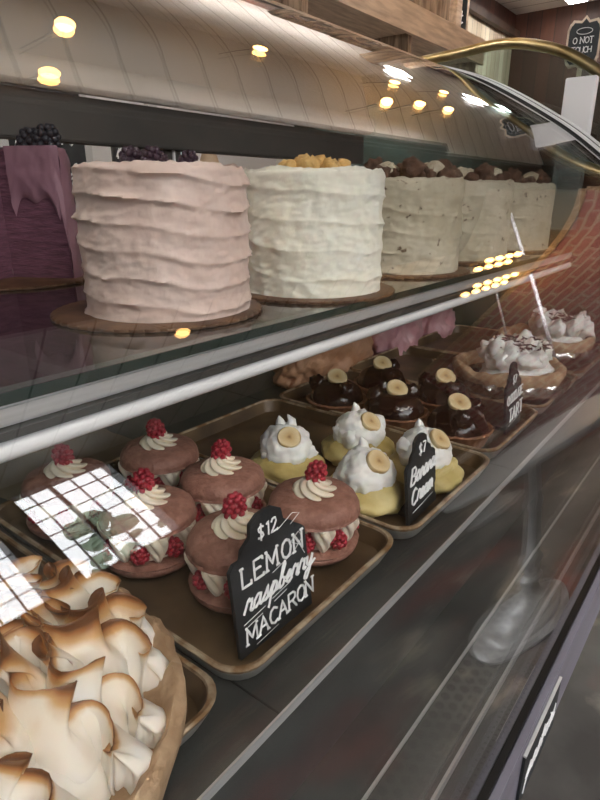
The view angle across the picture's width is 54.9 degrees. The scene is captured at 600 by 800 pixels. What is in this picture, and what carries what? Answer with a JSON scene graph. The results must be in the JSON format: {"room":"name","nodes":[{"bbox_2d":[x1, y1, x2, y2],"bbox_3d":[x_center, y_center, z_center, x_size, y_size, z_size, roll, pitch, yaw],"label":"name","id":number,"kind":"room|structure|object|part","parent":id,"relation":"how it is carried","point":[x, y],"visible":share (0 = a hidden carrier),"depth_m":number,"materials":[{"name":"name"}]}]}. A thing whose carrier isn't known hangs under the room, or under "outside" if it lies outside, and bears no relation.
{"room":"cafe","nodes":[
{"label":"cafe","id":0,"kind":"room"},
{"bbox_2d":[295,0,515,155],"bbox_3d":[-0.897,-1.609,3.270,0.130,3.150,11.000,15,24,35],"label":"wall","id":1,"kind":"structure","parent":0,"point":[465,132],"depth_m":6.10,"materials":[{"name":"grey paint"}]},
{"bbox_2d":[86,95,294,170],"bbox_3d":[-1.984,-0.868,1.943,0.020,0.800,6.300,15,24,35],"label":"backsplash","id":2,"kind":"structure","parent":1,"relation":"attached to","point":[100,153],"depth_m":3.71,"materials":[{"name":"white paint"}]},
{"bbox_2d":[469,0,519,37],"bbox_3d":[-0.818,-2.870,2.758,0.070,0.070,11.000,15,24,35],"label":"trim","id":3,"kind":"structure","parent":1,"relation":"attached to","point":[475,9],"depth_m":6.21,"materials":[{"name":"brown wood"}]},
{"bbox_2d":[467,13,511,85],"bbox_3d":[-0.901,-2.519,2.951,0.120,0.780,11.000,15,24,35],"label":"panelling","id":4,"kind":"object","parent":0,"point":[496,66],"visible":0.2,"depth_m":6.53,"materials":[{"name":"beige wood"}]},
{"bbox_2d":[274,0,484,94],"bbox_3d":[0.551,-2.563,4.122,0.570,0.360,2.550,15,24,35],"label":"wall shelf","id":5,"kind":"object","parent":4,"relation":"attached to","point":[405,25],"visible":0.43,"depth_m":3.94,"materials":[{"name":"brown wood"}]},
{"bbox_2d":[419,0,449,20],"bbox_3d":[1.026,-3.180,4.351,0.180,0.870,0.160,15,24,35],"label":"wooden post","id":6,"kind":"object","parent":5,"relation":"on","point":[441,8],"visible":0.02,"depth_m":4.36,"materials":[{"name":"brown wood"}]},
{"bbox_2d":[449,0,462,26],"bbox_3d":[1.203,-3.152,4.618,0.160,0.640,0.100,15,24,35],"label":"wooden post","id":7,"kind":"object","parent":5,"relation":"on","point":[455,11],"visible":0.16,"depth_m":4.58,"materials":[{"name":"brown wood"}]},
{"bbox_2d":[461,0,469,29],"bbox_3d":[1.325,-3.128,4.820,0.220,0.420,0.032,-16,25,-38],"label":"chalkboard","id":8,"kind":"object","parent":5,"relation":"on","point":[466,3],"visible":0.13,"depth_m":4.83,"materials":[{"name":"brown wood"}]},
{"bbox_3d":[1.323,-3.129,4.822,0.220,0.420,0.027,-16,25,-38],"label":"frame","id":9,"kind":"part","parent":8,"relation":"part of","materials":[{"name":"white wood"}]},
{"bbox_2d":[495,0,594,14],"bbox_3d":[1.298,-2.549,1.118,5.700,0.060,11.200,15,24,35],"label":"ceiling","id":10,"kind":"structure","parent":0,"point":[517,7],"depth_m":6.43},
{"bbox_2d":[565,0,586,3],"bbox_3d":[2.593,-4.097,5.689,0.220,0.070,1.240,15,24,35],"label":"ceiling light","id":11,"kind":"object","parent":10,"relation":"attached to","point":[568,1],"visible":1,"depth_m":6.10,"materials":[{"name":"white paint"}]},
{"bbox_2d":[499,0,599,294],"bbox_3d":[4.715,-2.496,5.776,5.500,3.150,0.100,15,24,35],"label":"wall","id":12,"kind":"structure","parent":0,"point":[539,76],"depth_m":6.86,"materials":[{"name":"red brick"}]},
{"bbox_2d":[521,610,599,799],"bbox_3d":[1.298,0.476,2.189,5.700,0.060,11.200,15,24,35],"label":"floor","id":13,"kind":"structure","parent":0,"point":[567,767],"depth_m":1.29,"materials":[{"name":"concrete"}]},
{"bbox_2d":[81,95,294,259],"bbox_3d":[-1.744,-0.372,1.920,0.630,1.720,6.300,15,24,35],"label":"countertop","id":14,"kind":"structure","parent":13,"relation":"on","point":[100,153],"depth_m":3.70,"materials":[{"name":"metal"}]},
{"bbox_2d":[0,83,92,203],"bbox_3d":[-0.994,-0.916,2.303,0.033,0.650,0.380,15,24,35],"label":"menu board","id":15,"kind":"object","parent":14,"relation":"on","point":[77,154],"visible":0.04,"depth_m":2.35,"materials":[{"name":"grey"}]},
{"bbox_3d":[-1.103,-0.871,2.174,0.030,0.650,0.030,15,24,35],"label":"frame","id":16,"kind":"part","parent":15,"relation":"part of","materials":[{"name":"grey"}]},
{"bbox_3d":[-0.888,-0.963,2.434,0.030,0.650,0.030,15,24,35],"label":"frame","id":17,"kind":"part","parent":15,"relation":"part of","materials":[{"name":"grey"}]},
{"bbox_2d":[111,103,156,161],"bbox_3d":[-0.733,-1.014,2.624,0.033,0.620,0.250,15,24,35],"label":"menu board","id":18,"kind":"object","parent":14,"relation":"on","point":[115,151],"visible":0.12,"depth_m":2.51,"materials":[{"name":"grey"}]},
{"bbox_2d":[200,154,218,162],"bbox_3d":[-0.461,-1.070,2.992,0.120,0.480,0.120,15,24,35],"label":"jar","id":19,"kind":"object","parent":14,"relation":"on","point":[204,157],"visible":0.12,"depth_m":2.90,"materials":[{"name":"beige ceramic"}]},
{"bbox_2d":[0,0,599,799],"bbox_3d":[-0.131,0.086,0.889,1.036,1.505,2.675,15,24,35],"label":"display case","id":20,"kind":"object","parent":13,"relation":"on","point":[433,677],"visible":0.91,"depth_m":0.79,"materials":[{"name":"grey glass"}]},
{"bbox_3d":[-0.443,-0.077,0.670,0.672,0.018,0.020,15,24,35],"label":"shelf arm","id":21,"kind":"part","parent":20,"relation":"part of","materials":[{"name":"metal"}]},
{"bbox_2d":[0,123,84,290],"bbox_3d":[-0.471,-0.310,0.913,0.265,0.237,0.265,-2,20,-7],"label":"cake","id":22,"kind":"object","parent":20,"relation":"on","point":[39,247],"visible":0.96,"depth_m":0.91,"materials":[{"name":"purple food"}]},
{"bbox_2d":[0,530,216,745],"bbox_3d":[-0.311,0.232,0.489,0.440,0.026,0.273,15,24,35],"label":"baking tray","id":23,"kind":"object","parent":20,"relation":"on","point":[201,691],"visible":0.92,"depth_m":0.47,"materials":[{"name":"metal"}]},
{"bbox_2d":[0,555,186,799],"bbox_3d":[-0.226,0.204,0.372,0.297,0.154,0.297,6,20,16],"label":"pie","id":24,"kind":"object","parent":23,"relation":"on","point":[93,697],"visible":1,"depth_m":0.35,"materials":[{"name":"beige food"}]},
{"bbox_2d":[50,145,261,332],"bbox_3d":[-0.168,-0.193,0.665,0.245,0.182,0.245,-10,22,-26],"label":"cake","id":25,"kind":"object","parent":20,"relation":"on","point":[163,242],"visible":1,"depth_m":0.60,"materials":[{"name":"pink food"}]},
{"bbox_3d":[-0.295,-0.444,1.343,0.025,0.260,0.045,15,24,35],"label":"post","id":26,"kind":"part","parent":20,"relation":"part of","materials":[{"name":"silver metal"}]},
{"bbox_3d":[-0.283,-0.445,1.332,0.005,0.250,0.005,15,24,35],"label":"sliding door","id":27,"kind":"part","parent":20,"relation":"part of","materials":[{"name":"white paint"}]},
{"bbox_3d":[-0.237,-0.165,0.919,0.672,0.018,0.020,15,24,35],"label":"shelf arm","id":28,"kind":"part","parent":20,"relation":"part of","materials":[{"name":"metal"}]},
{"bbox_2d":[0,456,392,679],"bbox_3d":[-0.138,0.158,0.697,0.440,0.026,0.272,15,24,35],"label":"baking tray","id":29,"kind":"object","parent":20,"relation":"on","point":[207,636],"visible":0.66,"depth_m":0.60,"materials":[{"name":"metal"}]},
{"bbox_2d":[19,443,114,540],"bbox_3d":[-0.285,0.104,0.709,0.107,0.112,0.109,3,20,9],"label":"macaron","id":30,"kind":"object","parent":29,"relation":"on","point":[63,497],"visible":0.94,"depth_m":0.68,"materials":[{"name":"food"}]},
{"bbox_2d":[97,467,196,578],"bbox_3d":[-0.168,0.129,0.641,0.108,0.112,0.108,7,21,18],"label":"macaron","id":31,"kind":"object","parent":29,"relation":"on","point":[145,527],"visible":0.95,"depth_m":0.61,"materials":[{"name":"food"}]},
{"bbox_2d":[118,418,199,490],"bbox_3d":[-0.192,0.077,0.787,0.109,0.112,0.107,12,23,31],"label":"macaron","id":32,"kind":"object","parent":29,"relation":"on","point":[167,456],"visible":0.62,"depth_m":0.76,"materials":[{"name":"pink food"}]},
{"bbox_2d":[184,491,259,613],"bbox_3d":[-0.063,0.146,0.591,0.109,0.112,0.107,-14,24,-35],"label":"macaron","id":33,"kind":"object","parent":29,"relation":"on","point":[214,542],"visible":0.56,"depth_m":0.56,"materials":[{"name":"food"}]},
{"bbox_2d":[179,438,266,522],"bbox_3d":[-0.095,0.102,0.717,0.109,0.112,0.107,-1,20,-3],"label":"macaron","id":34,"kind":"object","parent":29,"relation":"on","point":[209,480],"visible":0.73,"depth_m":0.69,"materials":[{"name":"pink food"}]},
{"bbox_2d":[226,505,315,660],"bbox_3d":[-0.025,0.157,0.541,0.024,0.126,0.111,16,25,37],"label":"chalkboard sign","id":35,"kind":"object","parent":29,"relation":"on","point":[269,586],"visible":1,"depth_m":0.53,"materials":[{"name":"black"}]},
{"bbox_2d":[268,459,360,566],"bbox_3d":[0.015,0.121,0.662,0.108,0.112,0.108,17,26,40],"label":"macaron","id":36,"kind":"object","parent":29,"relation":"on","point":[328,508],"visible":0.74,"depth_m":0.64,"materials":[{"name":"food"}]},
{"bbox_2d":[244,153,394,304],"bbox_3d":[0.018,-0.246,0.813,0.237,0.183,0.237,6,20,18],"label":"cake","id":37,"kind":"object","parent":20,"relation":"on","point":[317,223],"visible":0.91,"depth_m":0.74,"materials":[{"name":"white food"}]},
{"bbox_2d":[273,304,373,389],"bbox_3d":[0.067,-0.149,1.361,0.166,0.158,0.412,11,22,28],"label":"pastry","id":38,"kind":"object","parent":20,"relation":"on","point":[289,376],"visible":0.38,"depth_m":1.24,"materials":[{"name":"brown food"}]},
{"bbox_2d":[177,398,489,538],"bbox_3d":[0.035,0.086,0.902,0.446,0.026,0.272,15,24,35],"label":"baking tray","id":39,"kind":"object","parent":20,"relation":"on","point":[243,428],"visible":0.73,"depth_m":0.98,"materials":[{"name":"metal"}]},
{"bbox_2d":[251,414,324,482],"bbox_3d":[-0.019,0.069,0.834,0.112,0.093,0.119,-7,21,-18],"label":"cake","id":40,"kind":"object","parent":39,"relation":"on","point":[286,451],"visible":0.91,"depth_m":0.81,"materials":[{"name":"white food"}]},
{"bbox_2d":[321,402,394,465],"bbox_3d":[0.088,0.051,0.886,0.115,0.093,0.109,5,20,13],"label":"cake","id":41,"kind":"object","parent":39,"relation":"on","point":[356,423],"visible":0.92,"depth_m":0.86,"materials":[{"name":"white food"}]},
{"bbox_2d":[330,437,404,517],"bbox_3d":[0.087,0.096,0.759,0.114,0.093,0.108,-18,26,-41],"label":"cake","id":42,"kind":"object","parent":39,"relation":"on","point":[369,472],"visible":0.9,"depth_m":0.73,"materials":[{"name":"white food"}]},
{"bbox_2d":[397,432,435,525],"bbox_3d":[0.151,0.093,0.745,0.024,0.108,0.084,14,24,34],"label":"chalkboard sign","id":43,"kind":"object","parent":39,"relation":"on","point":[420,471],"visible":1,"depth_m":0.73,"materials":[{"name":"black"}]},
{"bbox_2d":[389,418,463,493],"bbox_3d":[0.179,0.074,0.822,0.111,0.092,0.115,-4,20,-11],"label":"cake","id":44,"kind":"object","parent":39,"relation":"on","point":[449,475],"visible":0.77,"depth_m":0.80,"materials":[{"name":"white food"}]},
{"bbox_3d":[-0.101,-0.161,0.666,0.806,0.860,2.450,15,24,35],"label":"glass","id":45,"kind":"part","parent":20,"relation":"part of","materials":[{"name":"clear glass"}]},
{"bbox_2d":[372,318,423,355],"bbox_3d":[0.243,-0.235,1.542,0.164,0.200,0.269,12,23,30],"label":"pastry","id":46,"kind":"object","parent":20,"relation":"on","point":[404,336],"visible":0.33,"depth_m":1.49,"materials":[{"name":"pink food"}]},
{"bbox_3d":[-0.034,-0.252,1.164,0.672,0.018,0.020,15,24,35],"label":"shelf arm","id":47,"kind":"part","parent":20,"relation":"part of","materials":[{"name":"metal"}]},
{"bbox_2d":[279,369,537,458],"bbox_3d":[0.196,0.016,1.100,0.440,0.026,0.245,15,24,35],"label":"baking tray","id":48,"kind":"object","parent":20,"relation":"on","point":[493,411],"visible":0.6,"depth_m":1.07,"materials":[{"name":"metal"}]},
{"bbox_2d":[306,369,366,412],"bbox_3d":[0.070,-0.017,1.097,0.119,0.082,0.119,-7,21,-18],"label":"tart","id":49,"kind":"object","parent":48,"relation":"on","point":[336,392],"visible":0.91,"depth_m":1.07,"materials":[{"name":"brown food"}]},
{"bbox_2d":[353,356,409,394],"bbox_3d":[0.167,-0.048,1.184,0.119,0.082,0.119,5,20,13],"label":"tart","id":50,"kind":"object","parent":48,"relation":"on","point":[383,370],"visible":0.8,"depth_m":1.16,"materials":[{"name":"brown food"}]},
{"bbox_2d":[363,380,428,429],"bbox_3d":[0.172,0.006,1.031,0.119,0.082,0.119,-18,26,-41],"label":"tart","id":51,"kind":"object","parent":48,"relation":"on","point":[400,405],"visible":0.91,"depth_m":1.00,"materials":[{"name":"brown food"}]},
{"bbox_2d":[418,368,474,415],"bbox_3d":[0.275,-0.018,1.099,0.119,0.082,0.119,-4,20,-11],"label":"tart","id":52,"kind":"object","parent":48,"relation":"on","point":[435,392],"visible":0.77,"depth_m":1.07,"materials":[{"name":"brown food"}]},
{"bbox_2d":[422,393,493,447],"bbox_3d":[0.263,0.031,0.962,0.119,0.082,0.119,7,21,20],"label":"tart","id":53,"kind":"object","parent":48,"relation":"on","point":[462,419],"visible":0.92,"depth_m":0.93,"materials":[{"name":"brown food"}]},
{"bbox_2d":[495,362,522,434],"bbox_3d":[0.373,-0.010,1.019,0.024,0.120,0.093,14,24,34],"label":"chalkboard sign","id":54,"kind":"object","parent":48,"relation":"on","point":[512,391],"visible":1,"depth_m":1.01,"materials":[{"name":"black"}]},
{"bbox_2d":[364,155,469,278],"bbox_3d":[0.189,-0.331,1.035,0.241,0.195,0.241,11,22,28],"label":"cake","id":55,"kind":"object","parent":20,"relation":"on","point":[422,214],"visible":0.73,"depth_m":0.96,"materials":[{"name":"beige food"}]},
{"bbox_2d":[422,308,455,337],"bbox_3d":[0.382,-0.296,1.730,0.181,0.189,0.224,9,22,25],"label":"pastry","id":56,"kind":"object","parent":20,"relation":"on","point":[443,322],"visible":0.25,"depth_m":1.67,"materials":[{"name":"pink food"}]},
{"bbox_2d":[350,346,577,414],"bbox_3d":[0.359,-0.054,1.297,0.440,0.026,0.275,15,24,35],"label":"baking tray","id":57,"kind":"object","parent":20,"relation":"on","point":[415,361],"visible":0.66,"depth_m":1.41,"materials":[{"name":"metal"}]},
{"bbox_2d":[447,329,571,405],"bbox_3d":[0.431,-0.080,1.199,0.246,0.131,0.245,-18,26,-41],"label":"pie","id":58,"kind":"object","parent":57,"relation":"on","point":[484,370],"visible":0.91,"depth_m":1.14,"materials":[{"name":"white food"}]},
{"bbox_2d":[361,455,599,799],"bbox_3d":[0.168,0.315,0.612,0.041,0.008,2.450,15,24,35],"label":"vent","id":59,"kind":"object","parent":20,"relation":"attached to","point":[425,753],"depth_m":0.65,"materials":[{"name":"metal"}]},
{"bbox_2d":[457,162,516,264],"bbox_3d":[0.347,-0.401,1.233,0.241,0.195,0.241,16,25,38],"label":"cake","id":60,"kind":"object","parent":20,"relation":"on","point":[489,191],"visible":0.46,"depth_m":1.15,"materials":[{"name":"beige food"}]},
{"bbox_2d":[414,325,599,378],"bbox_3d":[0.545,-0.134,1.522,0.440,0.026,0.320,15,24,35],"label":"baking tray","id":61,"kind":"object","parent":20,"relation":"on","point":[464,338],"visible":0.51,"depth_m":1.63,"materials":[{"name":"metal"}]},
{"bbox_2d":[497,307,598,369],"bbox_3d":[0.617,-0.166,1.449,0.248,0.127,0.257,14,24,35],"label":"pie","id":62,"kind":"object","parent":61,"relation":"on","point":[571,338],"visible":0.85,"depth_m":1.39,"materials":[{"name":"white food"}]},
{"bbox_2d":[510,254,528,257],"bbox_3d":[0.472,-0.420,1.291,0.101,0.192,0.024,15,24,35],"label":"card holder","id":63,"kind":"object","parent":20,"relation":"on","point":[510,254],"visible":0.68,"depth_m":1.31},
{"bbox_3d":[0.675,-0.495,1.598,0.818,0.869,0.045,15,24,35],"label":"frame","id":64,"kind":"part","parent":20,"relation":"part of","materials":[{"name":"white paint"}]},
{"bbox_3d":[0.711,-0.511,1.637,0.822,0.873,0.044,15,24,35],"label":"frame","id":65,"kind":"part","parent":20,"relation":"part of","materials":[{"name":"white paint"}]},
{"bbox_2d":[507,167,555,252],"bbox_3d":[0.530,-0.482,1.463,0.241,0.195,0.241,8,21,22],"label":"cake","id":66,"kind":"object","parent":20,"relation":"on","point":[534,193],"visible":0.46,"depth_m":1.38,"materials":[{"name":"beige food"}]},
{"bbox_2d":[516,676,561,799],"bbox_3d":[0.256,0.361,0.616,0.004,0.070,0.124,15,24,35],"label":"sign","id":67,"kind":"object","parent":20,"relation":"attached to","point":[531,755],"visible":1,"depth_m":0.60,"materials":[{"name":"grey"}]},
{"bbox_3d":[0.260,0.352,0.630,0.008,0.085,2.570,15,24,35],"label":"rail","id":68,"kind":"part","parent":20,"relation":"part of","materials":[{"name":"grey metal"}]},
{"bbox_2d":[550,75,598,229],"bbox_3d":[0.807,-0.725,1.720,0.083,0.418,0.030,15,24,35],"label":"marble block","id":69,"kind":"object","parent":20,"relation":"attached to","point":[579,98],"visible":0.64,"depth_m":1.70,"materials":[{"name":"white stone"}]},
{"bbox_2d":[442,148,463,161],"bbox_3d":[0.733,-1.092,4.357,0.650,1.450,0.650,15,24,35],"label":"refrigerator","id":70,"kind":"object","parent":13,"relation":"on","point":[452,155],"visible":0.1,"depth_m":4.04,"materials":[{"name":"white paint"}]},
{"bbox_2d":[316,37,599,343],"bbox_3d":[0.921,-0.642,2.767,1.478,1.642,1.217,15,24,35],"label":"case","id":71,"kind":"object","parent":13,"relation":"on","point":[396,136],"visible":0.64,"depth_m":2.76,"materials":[{"name":"clear glass"}]},
{"bbox_2d":[351,158,553,174],"bbox_3d":[0.872,-1.046,2.623,1.100,0.020,1.080,15,24,35],"label":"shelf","id":72,"kind":"object","parent":71,"relation":"attached to","point":[524,165],"depth_m":2.13,"materials":[{"name":"paint"}]},
{"bbox_3d":[0.557,-0.975,2.155,1.478,0.605,0.034,15,24,35],"label":"brass rail","id":73,"kind":"part","parent":71,"relation":"part of","materials":[{"name":"gold metal"}]},
{"bbox_2d":[564,16,599,76],"bbox_3d":[1.014,-1.133,2.121,0.112,0.479,0.020,10,22,26],"label":"chalkboard","id":74,"kind":"object","parent":71,"relation":"on","point":[583,36],"visible":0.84,"depth_m":2.06,"materials":[{"name":"brown wood"}]},
{"bbox_3d":[1.015,-1.059,2.149,0.016,0.322,0.008,10,22,26],"label":"stem","id":75,"kind":"part","parent":74,"relation":"part of","materials":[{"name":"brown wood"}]},
{"bbox_2d":[464,152,505,160],"bbox_3d":[1.241,-1.309,4.970,0.650,1.450,0.700,15,24,35],"label":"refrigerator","id":76,"kind":"object","parent":13,"relation":"on","point":[472,156],"visible":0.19,"depth_m":4.39,"materials":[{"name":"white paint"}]}
]}

